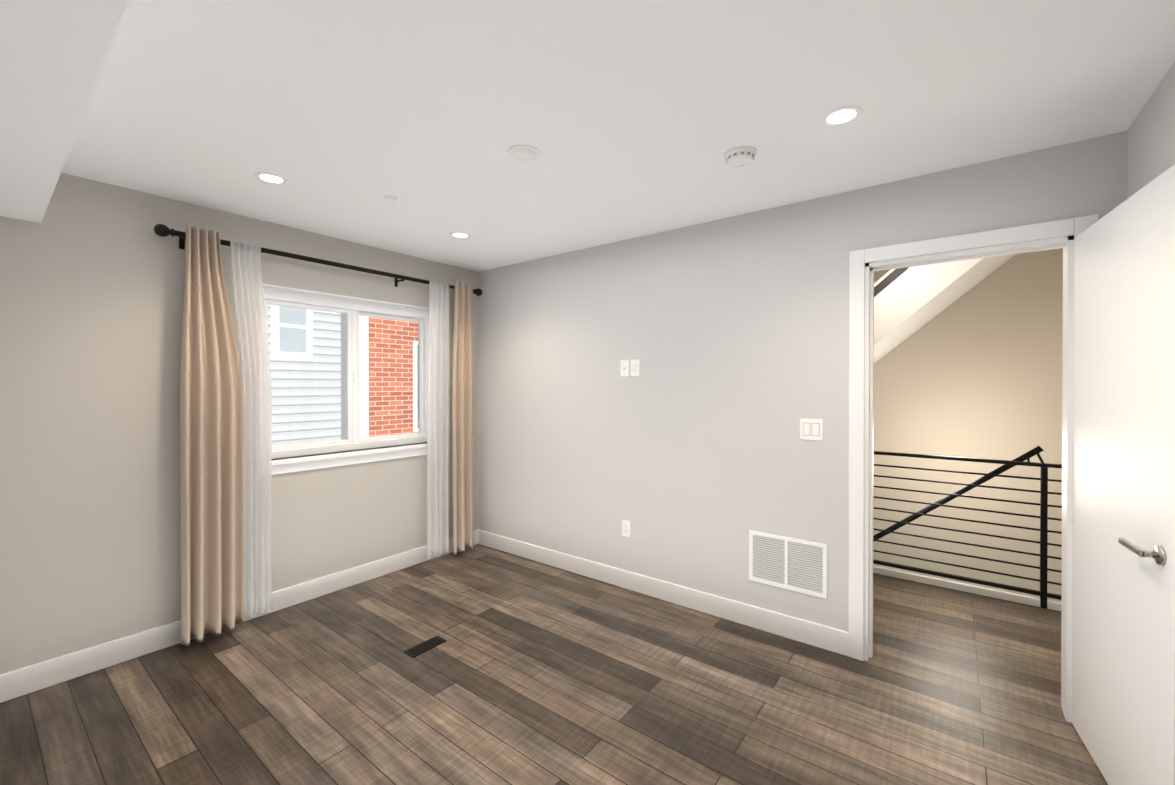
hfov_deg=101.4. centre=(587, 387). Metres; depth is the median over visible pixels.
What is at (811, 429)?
switch plate
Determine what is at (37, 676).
baseboard
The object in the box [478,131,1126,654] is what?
wall
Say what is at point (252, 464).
sheer curtain
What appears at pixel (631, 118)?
ceiling
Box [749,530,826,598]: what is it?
air vent
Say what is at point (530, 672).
floor
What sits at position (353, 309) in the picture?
window
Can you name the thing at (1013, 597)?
baseboard
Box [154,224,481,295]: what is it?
curtain rod
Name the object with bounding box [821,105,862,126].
recessed light
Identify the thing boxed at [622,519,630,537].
electrical outlet
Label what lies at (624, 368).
outlet
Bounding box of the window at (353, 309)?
[254,283,440,476]
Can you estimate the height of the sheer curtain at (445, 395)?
2.170 m
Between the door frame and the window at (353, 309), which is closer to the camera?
the door frame
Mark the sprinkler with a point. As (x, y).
(390, 198)
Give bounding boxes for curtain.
[180,224,242,645]
[230,240,271,619]
[427,280,448,558]
[452,281,473,554]
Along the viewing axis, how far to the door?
1.57 m
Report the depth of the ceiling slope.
3.55 m
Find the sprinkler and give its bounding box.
[384,195,397,200]
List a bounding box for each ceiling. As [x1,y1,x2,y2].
[0,0,127,222]
[61,0,1174,271]
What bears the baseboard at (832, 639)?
attached to the wall at (692, 455)
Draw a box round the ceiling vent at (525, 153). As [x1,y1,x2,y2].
[508,145,540,161]
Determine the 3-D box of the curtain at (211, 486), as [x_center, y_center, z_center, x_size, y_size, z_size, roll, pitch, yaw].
[-2.066,0.252,2.652,0.085,2.230,0.281,0,0,37]
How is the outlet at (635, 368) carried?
attached to the wall at (692, 455)
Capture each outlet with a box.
[620,360,628,376]
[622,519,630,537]
[631,359,639,376]
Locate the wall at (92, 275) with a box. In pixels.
[0,173,477,673]
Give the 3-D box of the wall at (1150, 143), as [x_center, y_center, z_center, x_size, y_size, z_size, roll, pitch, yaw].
[1.139,0.201,0.492,0.120,2.440,3.520,0,0,37]
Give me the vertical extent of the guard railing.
2.085 m
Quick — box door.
[1072,164,1174,784]
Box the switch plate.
[800,418,822,440]
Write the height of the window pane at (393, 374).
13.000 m
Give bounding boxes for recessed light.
[254,172,287,184]
[450,232,470,238]
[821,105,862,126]
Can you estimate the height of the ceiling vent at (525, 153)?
0.008 m
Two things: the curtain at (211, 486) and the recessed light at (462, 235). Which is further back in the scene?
the recessed light at (462, 235)
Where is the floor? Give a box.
[0,544,1107,784]
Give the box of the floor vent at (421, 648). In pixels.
[404,636,446,657]
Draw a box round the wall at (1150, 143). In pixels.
[1127,61,1174,198]
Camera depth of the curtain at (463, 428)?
3.98 m
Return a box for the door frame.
[848,214,1098,722]
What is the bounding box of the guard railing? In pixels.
[873,445,1061,608]
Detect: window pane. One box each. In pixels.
[267,305,345,445]
[359,316,417,437]
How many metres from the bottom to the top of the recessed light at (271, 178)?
0.006 m
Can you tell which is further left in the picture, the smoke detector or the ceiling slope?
the smoke detector
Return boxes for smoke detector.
[724,146,755,167]
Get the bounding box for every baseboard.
[0,529,479,702]
[480,530,847,655]
[873,566,1060,610]
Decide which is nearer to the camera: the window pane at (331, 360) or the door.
the door
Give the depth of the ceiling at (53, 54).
1.21 m
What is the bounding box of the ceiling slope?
[874,254,1014,362]
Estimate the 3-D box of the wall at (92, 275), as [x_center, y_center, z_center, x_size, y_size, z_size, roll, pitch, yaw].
[-2.092,0.190,3.032,0.200,2.440,3.640,0,0,37]
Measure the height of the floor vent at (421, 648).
0.006 m

